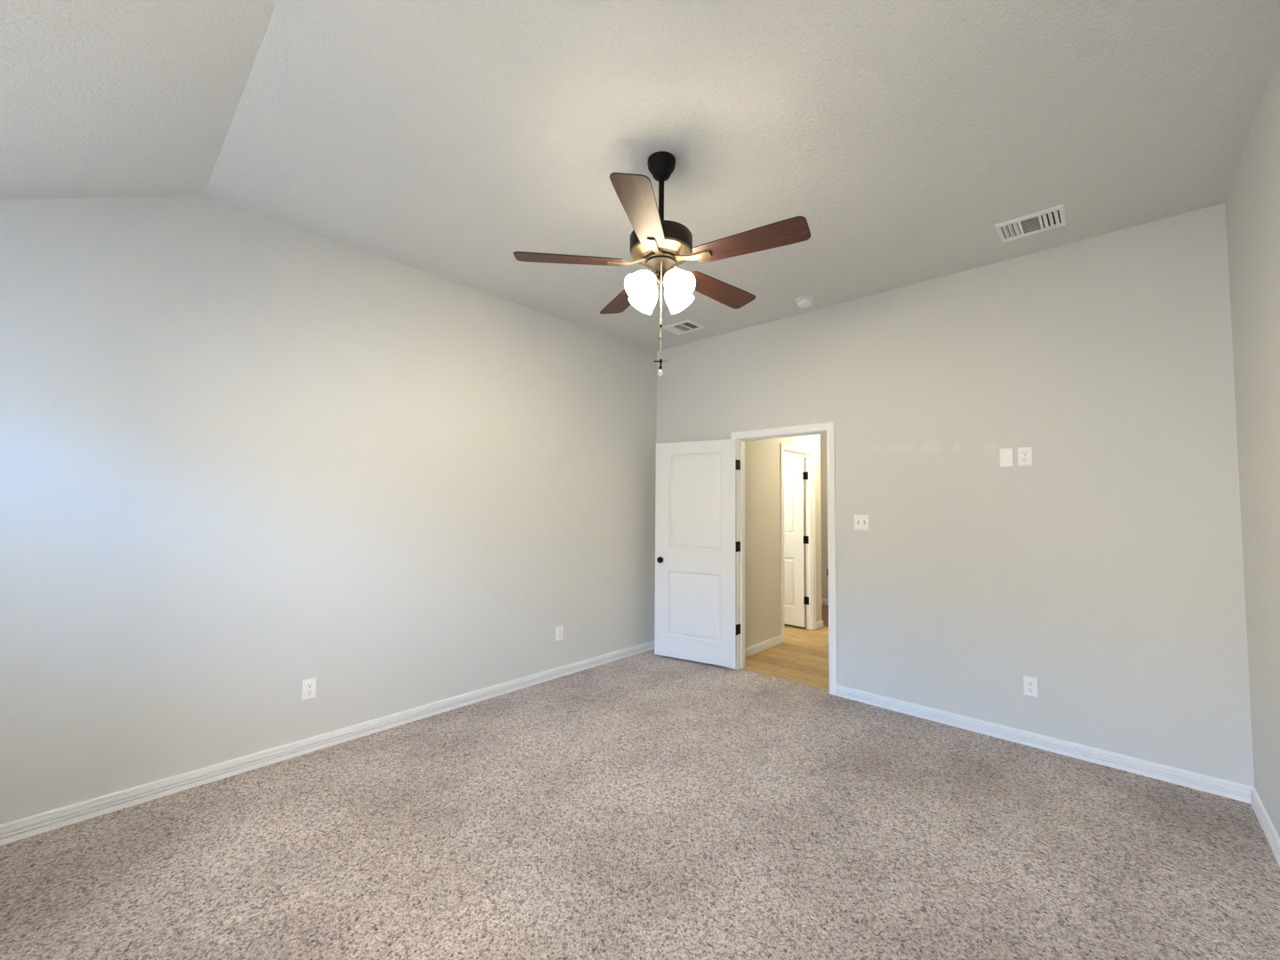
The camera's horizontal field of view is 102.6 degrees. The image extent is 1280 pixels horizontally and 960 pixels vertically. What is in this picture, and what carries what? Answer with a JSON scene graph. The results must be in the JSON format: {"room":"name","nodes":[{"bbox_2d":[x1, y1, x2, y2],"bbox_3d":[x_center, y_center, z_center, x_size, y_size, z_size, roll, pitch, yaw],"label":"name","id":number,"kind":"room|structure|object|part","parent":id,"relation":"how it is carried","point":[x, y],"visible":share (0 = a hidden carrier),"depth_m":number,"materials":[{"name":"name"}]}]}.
{"room":"empty bedroom","nodes":[
{"label":"empty bedroom","id":0,"kind":"room"},
{"bbox_2d":[0,195,656,824],"bbox_3d":[-1.535,0.080,3.531,0.115,3.048,5.100,-2,-4,43],"label":"wall","id":1,"kind":"structure","parent":0,"point":[246,457],"depth_m":2.86,"materials":[{"name":"beige paint"}]},
{"bbox_2d":[302,677,317,700],"bbox_3d":[-1.920,1.215,2.979,0.008,0.117,0.072,-2,-4,43],"label":"wall outlet","id":2,"kind":"object","parent":1,"relation":"attached to","point":[308,685],"visible":1,"depth_m":2.98,"materials":[{"name":"white plastic"}]},
{"bbox_2d":[306,689,312,695],"bbox_3d":[-1.919,1.235,2.976,0.003,0.028,0.034,-2,-4,43],"label":"receptacle","id":3,"kind":"object","parent":2,"relation":"attached to","point":[308,692],"depth_m":2.98,"materials":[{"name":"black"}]},
{"bbox_2d":[306,682,312,688],"bbox_3d":[-1.918,1.196,2.978,0.003,0.028,0.034,-2,-4,43],"label":"receptacle","id":4,"kind":"object","parent":2,"relation":"attached to","point":[309,685],"depth_m":2.98,"materials":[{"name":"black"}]},
{"bbox_2d":[0,640,654,845],"bbox_3d":[-1.499,1.560,3.412,0.016,0.080,4.870,-2,-4,43],"label":"baseboard","id":5,"kind":"structure","parent":1,"relation":"attached to","point":[43,822],"depth_m":2.80,"materials":[{"name":"white paint"}]},
{"bbox_2d":[556,625,563,640],"bbox_3d":[-0.675,1.291,4.318,0.008,0.117,0.072,-2,-4,43],"label":"wall outlet","id":6,"kind":"object","parent":1,"relation":"attached to","point":[559,629],"visible":1,"depth_m":4.32,"materials":[{"name":"white plastic"}]},
{"bbox_2d":[0,0,1279,351],"bbox_3d":[-0.042,-1.241,2.219,4.160,0.814,5.100,-2,-4,43],"label":"ceiling","id":7,"kind":"structure","parent":0,"point":[449,140],"depth_m":2.11,"materials":[{"name":"paint"}]},
{"bbox_2d":[512,151,810,375],"bbox_3d":[0.130,-0.976,2.382,1.283,1.026,1.256,-2,-4,43],"label":"ceiling fan","id":8,"kind":"object","parent":7,"relation":"hanging from","point":[660,245],"visible":1,"depth_m":2.27,"materials":[{"name":"brown wood"}]},
{"bbox_3d":[-0.320,-1.000,2.322,0.487,0.006,0.145,1,9,-6],"label":"blade","id":9,"kind":"part","parent":8,"relation":"part of","materials":[{"name":"brown wood"}]},
{"bbox_3d":[-0.074,-0.976,2.748,0.145,0.006,0.487,-11,2,-24],"label":"blade","id":10,"kind":"part","parent":8,"relation":"part of","materials":[{"name":"brown wood"}]},
{"bbox_3d":[0.010,-1.015,1.958,0.145,0.006,0.487,12,0,12],"label":"blade","id":11,"kind":"part","parent":8,"relation":"part of","materials":[{"name":"brown wood"}]},
{"bbox_3d":[0.019,-0.885,2.301,0.120,0.131,0.131,-45,15,-30],"label":"lamp shade","id":12,"kind":"part","parent":8,"relation":"part of","materials":[{"name":"white glass"}]},
{"bbox_3d":[0.025,-0.891,2.306,0.081,0.053,0.053,-45,15,-30],"label":"bulb","id":13,"kind":"part","parent":8,"relation":"part of","materials":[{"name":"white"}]},
{"bbox_3d":[0.032,-0.878,2.434,0.131,0.131,0.120,8,-47,-37],"label":"lamp shade","id":14,"kind":"part","parent":8,"relation":"part of","materials":[{"name":"white glass"}]},
{"bbox_3d":[0.062,-0.926,2.340,0.053,0.056,0.064,-2,-4,43],"label":"lamp arm","id":15,"kind":"part","parent":8,"relation":"part of","materials":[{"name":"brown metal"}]},
{"bbox_3d":[0.097,-1.035,2.369,0.282,0.030,0.282,-2,-4,43],"label":"motor plate","id":16,"kind":"part","parent":8,"relation":"part of","materials":[{"name":"brown metal"}]},
{"bbox_3d":[0.095,-0.765,2.305,0.004,0.462,0.004,-2,-4,43],"label":"pull chain","id":17,"kind":"part","parent":8,"relation":"part of","materials":[{"name":"gold metal"}]},
{"bbox_3d":[0.154,-0.891,2.293,0.053,0.053,0.081,-4,41,-36],"label":"bulb","id":18,"kind":"part","parent":8,"relation":"part of","materials":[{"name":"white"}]},
{"bbox_3d":[0.169,-0.878,2.425,0.131,0.131,0.120,4,-39,53],"label":"lamp shade","id":19,"kind":"part","parent":8,"relation":"part of","materials":[{"name":"white glass"}]},
{"bbox_3d":[0.158,-0.885,2.287,0.131,0.131,0.120,-4,41,-36],"label":"lamp shade","id":20,"kind":"part","parent":8,"relation":"part of","materials":[{"name":"white glass"}]},
{"bbox_3d":[0.407,-0.977,2.647,0.487,0.006,0.145,3,-15,-42],"label":"blade","id":21,"kind":"part","parent":8,"relation":"part of","materials":[{"name":"brown wood"}]},
{"bbox_3d":[0.459,-1.001,2.158,0.487,0.006,0.145,-1,-15,30],"label":"blade","id":22,"kind":"part","parent":8,"relation":"part of","materials":[{"name":"brown wood"}]},
{"bbox_2d":[661,320,704,335],"bbox_3d":[0.384,-1.369,4.621,0.304,0.013,0.256,-2,-4,43],"label":"ceiling vent","id":23,"kind":"object","parent":7,"relation":"in","point":[685,326],"visible":1,"depth_m":4.60,"materials":[{"name":"white plastic"}]},
{"bbox_2d":[795,296,815,307],"bbox_3d":[1.280,-1.374,3.972,0.148,0.053,0.148,-2,-4,43],"label":"smoke detector","id":24,"kind":"object","parent":7,"relation":"attached to","point":[804,301],"visible":1,"depth_m":3.93,"materials":[{"name":"white plastic"}]},
{"bbox_2d":[994,203,1067,242],"bbox_3d":[2.210,-1.439,2.897,0.304,0.013,0.256,-2,-4,43],"label":"ceiling vent","id":25,"kind":"object","parent":7,"relation":"in","point":[1054,217],"visible":1,"depth_m":2.88,"materials":[{"name":"white plastic"}]},
{"bbox_2d":[0,604,1279,959],"bbox_3d":[0.580,1.700,3.862,5.645,0.120,8.600,-2,-4,43],"label":"floor","id":26,"kind":"structure","parent":0,"point":[645,805],"depth_m":2.16,"materials":[{"name":"beige carpet"}]},
{"bbox_2d":[744,434,822,647],"bbox_3d":[1.499,0.361,5.556,0.075,2.740,2.015,-2,-4,43],"label":"wall","id":27,"kind":"structure","parent":0,"point":[763,595],"depth_m":5.26,"materials":[{"name":"paint"}]},
{"bbox_2d":[744,634,782,657],"bbox_3d":[1.171,1.666,5.082,0.016,0.080,0.986,-2,-4,43],"label":"baseboard","id":28,"kind":"structure","parent":27,"relation":"attached to","point":[756,648],"depth_m":5.15,"materials":[{"name":"white paint"}]},
{"bbox_2d":[784,456,808,626],"bbox_3d":[1.729,0.737,6.334,0.741,2.018,0.066,-2,-4,43],"label":"door","id":29,"kind":"structure","parent":27,"relation":"in","point":[795,476],"depth_m":6.17,"materials":[{"name":"white paint"}]},
{"bbox_2d":[780,443,815,642],"bbox_3d":[1.767,0.684,5.831,0.108,2.127,0.838,-2,-4,43],"label":"door frame","id":30,"kind":"structure","parent":27,"relation":"attached to","point":[809,454],"depth_m":6.05,"materials":[{"name":"white paint"}]},
{"bbox_2d":[816,619,823,629],"bbox_3d":[2.120,1.728,6.157,0.092,0.080,0.208,-2,-4,43],"label":"baseboard","id":31,"kind":"structure","parent":27,"relation":"attached to","point":[819,624],"depth_m":6.12,"materials":[{"name":"white paint"}]},
{"bbox_2d":[820,433,828,599],"bbox_3d":[2.785,0.478,7.681,3.750,2.740,0.115,-2,-4,43],"label":"wall","id":32,"kind":"structure","parent":0,"point":[823,437],"depth_m":7.64,"materials":[{"name":"paint"}]},
{"bbox_2d":[821,599,828,605],"bbox_3d":[2.656,1.806,7.635,3.550,0.080,0.016,-2,-4,43],"label":"baseboard","id":33,"kind":"structure","parent":32,"relation":"attached to","point":[825,602],"depth_m":7.56,"materials":[{"name":"white paint"}]},
{"bbox_2d":[656,202,1254,786],"bbox_3d":[1.700,0.196,5.299,5.645,3.048,2.130,-2,-4,43],"label":"wall","id":34,"kind":"structure","parent":0,"point":[1106,571],"depth_m":3.15,"materials":[{"name":"beige paint"}]},
{"bbox_2d":[654,439,740,668],"bbox_3d":[0.516,0.648,4.760,0.829,2.018,0.097,-1,-3,29],"label":"door","id":35,"kind":"structure","parent":34,"relation":"in","point":[697,546],"depth_m":4.73,"materials":[{"name":"white paint"}]},
{"bbox_3d":[0.198,0.765,4.910,0.064,0.064,0.066,-1,-3,30],"label":"knob","id":36,"kind":"part","parent":35,"relation":"part of","materials":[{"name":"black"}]},
{"bbox_2d":[730,421,837,695],"bbox_3d":[1.216,0.613,4.348,0.950,2.112,0.148,-2,-4,43],"label":"door frame","id":37,"kind":"structure","parent":34,"relation":"attached to","point":[827,428],"depth_m":4.13,"materials":[{"name":"white paint"}]},
{"bbox_2d":[854,514,869,530],"bbox_3d":[1.665,0.320,3.858,0.112,0.114,0.017,-2,-4,43],"label":"light switch","id":38,"kind":"object","parent":34,"relation":"attached to","point":[861,522],"visible":1,"depth_m":3.86,"materials":[{"name":"white plastic"}]},
{"bbox_2d":[722,665,1252,803],"bbox_3d":[1.586,1.609,3.857,3.930,0.080,0.016,-2,-4,43],"label":"baseboard","id":39,"kind":"structure","parent":34,"relation":"attached to","point":[1209,784],"depth_m":3.01,"materials":[{"name":"white paint"}]},
{"bbox_2d":[1000,448,1013,466],"bbox_3d":[2.336,-0.143,3.267,0.070,0.117,0.007,-2,-4,43],"label":"blank wall plate","id":40,"kind":"object","parent":34,"relation":"attached to","point":[1006,455],"visible":1,"depth_m":3.26,"materials":[{"name":"white plastic"}]},
{"bbox_2d":[1017,447,1032,466],"bbox_3d":[2.405,-0.145,3.202,0.072,0.117,0.008,-2,-4,43],"label":"wall outlet","id":41,"kind":"object","parent":34,"relation":"attached to","point":[1025,453],"visible":1,"depth_m":3.20,"materials":[{"name":"white plastic"}]},
{"bbox_2d":[1021,457,1028,462],"bbox_3d":[2.404,-0.126,3.200,0.034,0.028,0.003,-2,-4,43],"label":"receptacle","id":42,"kind":"object","parent":41,"relation":"attached to","point":[1023,460],"depth_m":3.20,"materials":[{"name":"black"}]},
{"bbox_2d":[1021,451,1028,455],"bbox_3d":[2.404,-0.165,3.201,0.034,0.028,0.003,-2,-4,43],"label":"receptacle","id":43,"kind":"object","parent":41,"relation":"attached to","point":[1023,453],"depth_m":3.20,"materials":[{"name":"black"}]},
{"bbox_2d":[1023,675,1038,697],"bbox_3d":[2.390,1.264,3.135,0.072,0.117,0.008,-2,-4,43],"label":"wall outlet","id":44,"kind":"object","parent":34,"relation":"attached to","point":[1030,684],"visible":1,"depth_m":3.13,"materials":[{"name":"white plastic"}]},
{"bbox_2d":[1027,680,1033,686],"bbox_3d":[2.389,1.244,3.134,0.034,0.028,0.003,-2,-4,43],"label":"receptacle","id":45,"kind":"object","parent":44,"relation":"attached to","point":[1029,683],"depth_m":3.13,"materials":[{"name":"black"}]},
{"bbox_2d":[1027,687,1034,692],"bbox_3d":[2.388,1.283,3.132,0.034,0.028,0.003,-2,-4,43],"label":"receptacle","id":46,"kind":"object","parent":44,"relation":"attached to","point":[1029,689],"depth_m":3.13,"materials":[{"name":"white plastic"}]},
{"bbox_2d":[1225,48,1279,837],"bbox_3d":[1.429,-0.032,0.780,0.115,3.048,5.100,-2,-4,43],"label":"wall","id":47,"kind":"structure","parent":0,"point":[1252,202],"depth_m":2.20,"materials":[{"name":"beige paint"}]},
{"bbox_2d":[1250,786,1279,866],"bbox_3d":[1.368,1.452,0.751,0.016,0.080,4.870,-2,-4,43],"label":"baseboard","id":48,"kind":"structure","parent":47,"relation":"attached to","point":[1273,838],"depth_m":2.27,"materials":[{"name":"white paint"}]}
]}

